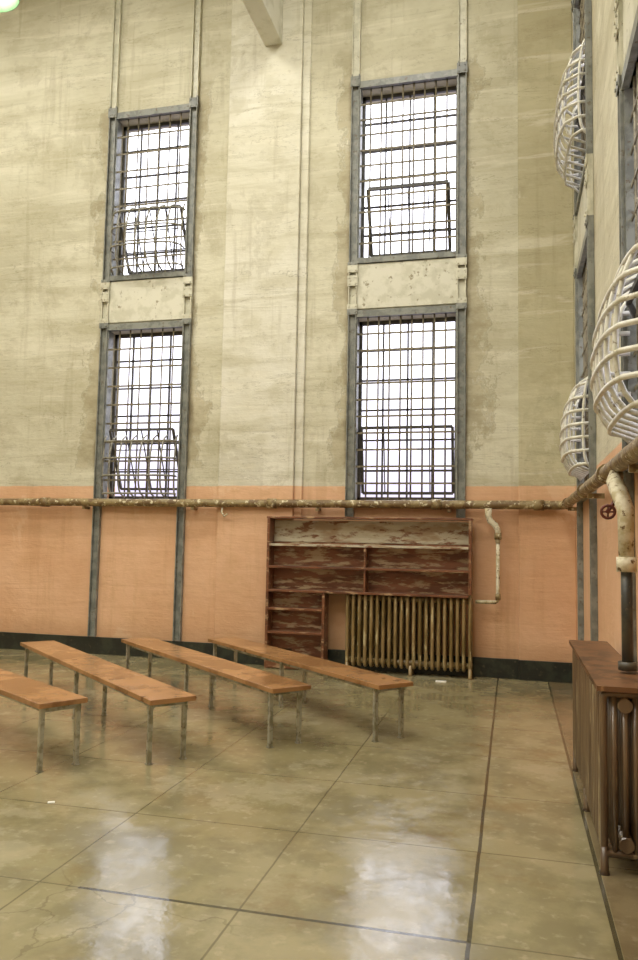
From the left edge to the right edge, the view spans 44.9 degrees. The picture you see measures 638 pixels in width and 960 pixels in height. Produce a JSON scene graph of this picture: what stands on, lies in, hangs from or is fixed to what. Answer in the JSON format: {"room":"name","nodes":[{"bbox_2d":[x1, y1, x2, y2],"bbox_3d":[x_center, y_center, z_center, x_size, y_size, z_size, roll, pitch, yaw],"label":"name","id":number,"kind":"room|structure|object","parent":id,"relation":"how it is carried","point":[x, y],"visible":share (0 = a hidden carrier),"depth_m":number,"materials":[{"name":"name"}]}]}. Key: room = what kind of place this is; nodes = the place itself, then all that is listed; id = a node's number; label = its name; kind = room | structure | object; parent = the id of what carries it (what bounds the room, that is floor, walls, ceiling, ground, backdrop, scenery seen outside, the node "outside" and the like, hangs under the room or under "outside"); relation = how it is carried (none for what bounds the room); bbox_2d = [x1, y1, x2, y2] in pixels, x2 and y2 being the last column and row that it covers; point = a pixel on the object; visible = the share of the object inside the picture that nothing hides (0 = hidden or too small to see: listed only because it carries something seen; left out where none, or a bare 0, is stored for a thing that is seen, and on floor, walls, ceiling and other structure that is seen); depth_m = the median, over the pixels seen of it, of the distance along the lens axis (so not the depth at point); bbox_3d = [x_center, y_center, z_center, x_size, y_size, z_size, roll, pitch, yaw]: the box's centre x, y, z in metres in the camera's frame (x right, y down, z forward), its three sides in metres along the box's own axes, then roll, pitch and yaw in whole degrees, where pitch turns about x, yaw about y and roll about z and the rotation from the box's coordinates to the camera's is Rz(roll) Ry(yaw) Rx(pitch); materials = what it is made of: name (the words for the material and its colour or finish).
{"room":"prison interior","nodes":[
{"label":"prison interior","id":0,"kind":"room"},
{"bbox_2d":[0,0,518,658],"bbox_3d":[-2.526,-2.605,10.969,12.370,10.000,0.350,0,-5,14],"label":"wall","id":1,"kind":"structure","parent":0,"point":[56,55],"depth_m":10.55,"materials":[{"name":"paint"}]},
{"bbox_2d":[87,0,122,636],"bbox_3d":[-3.002,-2.738,10.880,0.134,9.763,0.073,0,-5,14],"label":"post","id":2,"kind":"object","parent":1,"relation":"attached to","point":[117,15],"visible":1,"depth_m":10.84,"materials":[{"name":"paint"}]},
{"bbox_2d":[101,320,182,498],"bbox_3d":[-2.408,-0.921,10.670,1.140,2.520,0.593,0,-5,14],"label":"window","id":3,"kind":"structure","parent":1,"relation":"in","point":[109,465],"depth_m":10.68,"materials":[{"name":"paint"}]},
{"bbox_2d":[109,277,183,323],"bbox_3d":[-2.395,-2.496,10.730,1.140,0.590,0.030,0,-5,14],"label":"trim","id":4,"kind":"structure","parent":1,"relation":"attached to","point":[151,299],"depth_m":10.71,"materials":[{"name":"beige paint"}]},
{"bbox_2d":[109,104,189,281],"bbox_3d":[-2.358,-4.028,10.889,1.140,2.470,0.649,0,-5,14],"label":"window","id":5,"kind":"structure","parent":1,"relation":"in","point":[118,218],"depth_m":10.91,"materials":[{"name":"paint"}]},
{"bbox_2d":[172,0,201,640],"bbox_3d":[-1.790,-2.740,10.576,0.134,9.763,0.073,0,-5,14],"label":"post","id":6,"kind":"object","parent":1,"relation":"attached to","point":[197,5],"visible":1,"depth_m":10.53,"materials":[{"name":"metal"}]},
{"bbox_2d":[242,0,282,45],"bbox_3d":[-2.240,-7.322,4.042,0.250,1.700,13.520,0,-5,14],"label":"ceiling beam","id":7,"kind":"structure","parent":1,"relation":"attached to","point":[266,15],"depth_m":10.12,"materials":[{"name":"beige paint"}]},
{"bbox_2d":[214,0,311,643],"bbox_3d":[-0.721,-2.626,10.295,1.140,10.000,0.080,0,-5,14],"label":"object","id":8,"kind":"structure","parent":1,"relation":"attached to","point":[261,442],"depth_m":10.23,"materials":[{"name":"paint"}]},
{"bbox_2d":[0,632,571,682],"bbox_3d":[-2.696,2.245,10.363,11.720,0.230,0.105,0,-5,14],"label":"baseboard","id":9,"kind":"structure","parent":1,"relation":"attached to","point":[547,671],"depth_m":9.66,"materials":[{"name":"black paint"}]},
{"bbox_2d":[0,436,637,671],"bbox_3d":[-4.202,0.311,4.168,11.620,1.204,13.130,0,-5,14],"label":"pipe","id":10,"kind":"object","parent":1,"relation":"attached to","point":[611,473],"visible":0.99,"depth_m":8.57,"materials":[{"name":"beige metal"}]},
{"bbox_2d":[475,508,500,603],"bbox_3d":[2.014,0.903,9.173,0.301,1.132,0.087,0,-5,14],"label":"supply pipe","id":11,"kind":"object","parent":10,"relation":"attached to","point":[488,511],"visible":1,"depth_m":9.13,"materials":[{"name":"beige metal"}]},
{"bbox_2d":[345,0,361,516],"bbox_3d":[0.457,-3.573,10.083,0.134,8.098,0.073,0,-5,14],"label":"post","id":12,"kind":"object","parent":1,"relation":"attached to","point":[352,278],"visible":1,"depth_m":10.03,"materials":[{"name":"paint"}]},
{"bbox_2d":[354,305,456,499],"bbox_3d":[1.117,-0.922,9.844,1.280,2.520,0.321,0,-5,14],"label":"window","id":13,"kind":"structure","parent":1,"relation":"in","point":[359,470],"depth_m":9.81,"materials":[{"name":"paint"}]},
{"bbox_2d":[357,258,456,309],"bbox_3d":[1.116,-2.502,9.849,1.280,0.590,0.030,0,-5,14],"label":"wall panel","id":14,"kind":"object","parent":1,"relation":"attached to","point":[433,281],"depth_m":9.83,"materials":[{"name":"beige paint"}]},
{"bbox_2d":[357,69,457,264],"bbox_3d":[1.186,-4.022,10.137,1.280,2.470,0.410,0,-5,14],"label":"window","id":15,"kind":"structure","parent":1,"relation":"in","point":[446,75],"depth_m":10.04,"materials":[{"name":"paint"}]},
{"bbox_2d":[456,0,467,517],"bbox_3d":[1.805,-3.575,9.745,0.134,8.098,0.073,0,-5,14],"label":"post","id":16,"kind":"object","parent":1,"relation":"attached to","point":[462,65],"visible":1,"depth_m":9.71,"materials":[{"name":"paint"}]},
{"bbox_2d":[517,0,576,662],"bbox_3d":[2.770,-2.630,9.435,0.650,10.000,0.050,0,-5,14],"label":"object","id":17,"kind":"structure","parent":1,"relation":"attached to","point":[547,538],"depth_m":9.34,"materials":[{"name":"paint"}]},
{"bbox_2d":[0,648,637,959],"bbox_3d":[-4.307,1.905,3.841,12.370,0.200,14.250,0,-5,14],"label":"floor","id":18,"kind":"structure","parent":0,"point":[466,835],"depth_m":4.23,"materials":[{"name":"concrete"}]},
{"bbox_2d":[0,669,87,772],"bbox_3d":[-2.921,1.812,6.469,0.350,0.460,3.400,5,-6,-44],"label":"bench","id":19,"kind":"object","parent":18,"relation":"on","point":[42,697],"visible":1,"depth_m":5.37,"materials":[{"name":"brown wood"}]},
{"bbox_2d":[20,640,195,764],"bbox_3d":[-2.017,1.856,6.811,0.350,0.460,3.450,4,-6,-35],"label":"bench","id":20,"kind":"object","parent":18,"relation":"on","point":[153,693],"visible":0.86,"depth_m":6.21,"materials":[{"name":"brown wood"}]},
{"bbox_2d":[121,637,310,747],"bbox_3d":[-1.130,1.909,7.263,0.350,0.460,3.300,4,-6,-34],"label":"bench","id":21,"kind":"object","parent":18,"relation":"on","point":[271,684],"visible":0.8,"depth_m":6.75,"materials":[{"name":"brown wood"}]},
{"bbox_2d":[208,637,412,742],"bbox_3d":[-0.252,1.942,7.468,0.350,0.460,3.200,4,-5,-32],"label":"bench","id":22,"kind":"object","parent":18,"relation":"on","point":[376,682],"visible":0.92,"depth_m":6.92,"materials":[{"name":"brown wood"}]},
{"bbox_2d":[264,516,472,668],"bbox_3d":[0.586,1.403,9.458,2.550,1.885,0.230,0,-5,14],"label":"bookshelf","id":23,"kind":"object","parent":18,"relation":"on","point":[307,562],"visible":0.81,"depth_m":9.60,"materials":[{"name":"brown wood"}]},
{"bbox_2d":[345,594,472,679],"bbox_3d":[1.080,1.861,9.326,1.534,0.968,0.216,0,-5,14],"label":"radiator","id":24,"kind":"object","parent":18,"relation":"on","point":[370,641],"visible":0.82,"depth_m":9.28,"materials":[{"name":"gold metal"}]},
{"bbox_2d":[569,640,637,875],"bbox_3d":[1.697,1.526,4.596,0.260,0.900,1.900,0,-5,14],"label":"radiator","id":25,"kind":"object","parent":18,"relation":"on","point":[605,697],"visible":0.99,"depth_m":3.83,"materials":[{"name":"brown metal"}]},
{"bbox_2d":[571,0,637,671],"bbox_3d":[1.611,-3.189,2.764,0.350,10.000,13.600,0,-5,14],"label":"wall","id":26,"kind":"structure","parent":0,"point":[604,46],"depth_m":6.16,"materials":[{"name":"paint"}]},
{"bbox_2d":[553,0,585,213],"bbox_3d":[2.729,-4.177,7.865,0.650,2.470,1.280,0,-5,14],"label":"window","id":27,"kind":"structure","parent":26,"relation":"in","point":[560,124],"depth_m":7.84,"materials":[{"name":"paint"}]},
{"bbox_2d":[559,228,588,501],"bbox_3d":[2.693,-1.073,7.609,0.615,2.520,1.280,0,-5,14],"label":"window","id":28,"kind":"structure","parent":26,"relation":"in","point":[580,470],"depth_m":7.73,"materials":[{"name":"paint"}]},
{"bbox_2d":[571,0,583,639],"bbox_3d":[2.818,-2.825,8.446,0.073,9.763,0.134,0,-5,14],"label":"post","id":29,"kind":"object","parent":26,"relation":"attached to","point":[580,577],"visible":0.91,"depth_m":8.26,"materials":[{"name":"metal"}]},
{"bbox_2d":[578,180,585,260],"bbox_3d":[2.667,-2.642,7.750,0.030,0.590,1.280,0,-5,14],"label":"trim","id":30,"kind":"structure","parent":26,"relation":"attached to","point":[582,207],"depth_m":7.91,"materials":[{"name":"beige paint"}]},
{"bbox_2d":[584,0,597,640],"bbox_3d":[2.481,-2.940,7.103,0.073,9.763,0.134,0,-5,14],"label":"post","id":31,"kind":"object","parent":26,"relation":"attached to","point":[589,185],"visible":0.9,"depth_m":6.96,"materials":[{"name":"metal"}]},
{"bbox_2d":[590,6,637,470],"bbox_3d":[1.817,-1.365,4.181,0.645,2.520,1.280,0,-5,14],"label":"window","id":32,"kind":"structure","parent":26,"relation":"in","point":[627,272],"depth_m":4.33,"materials":[{"name":"paint"}]},
{"bbox_2d":[613,0,636,661],"bbox_3d":[1.957,-3.118,5.015,0.073,9.763,0.134,0,-5,14],"label":"post","id":33,"kind":"object","parent":26,"relation":"attached to","point":[628,479],"visible":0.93,"depth_m":4.88,"materials":[{"name":"metal"}]},
{"bbox_2d":[623,0,637,61],"bbox_3d":[1.805,-2.935,4.318,0.030,0.590,1.280,0,-5,14],"label":"trim","id":34,"kind":"structure","parent":26,"relation":"attached to","point":[629,6],"depth_m":4.74,"materials":[{"name":"beige paint"}]},
{"bbox_3d":[-4.118,-8.260,4.660,12.370,0.200,14.250,0,-5,14],"label":"ceiling","id":35,"kind":"structure","parent":0,"visible":0},
{"bbox_2d":[0,0,19,12],"bbox_3d":[-2.537,-5.893,6.157,0.480,4.220,0.480,0,-5,14],"label":"pendant lamp","id":36,"kind":"object","parent":35,"relation":"hanging from","point":[5,5],"visible":1,"depth_m":6.18,"materials":[{"name":"glass"}]}
]}

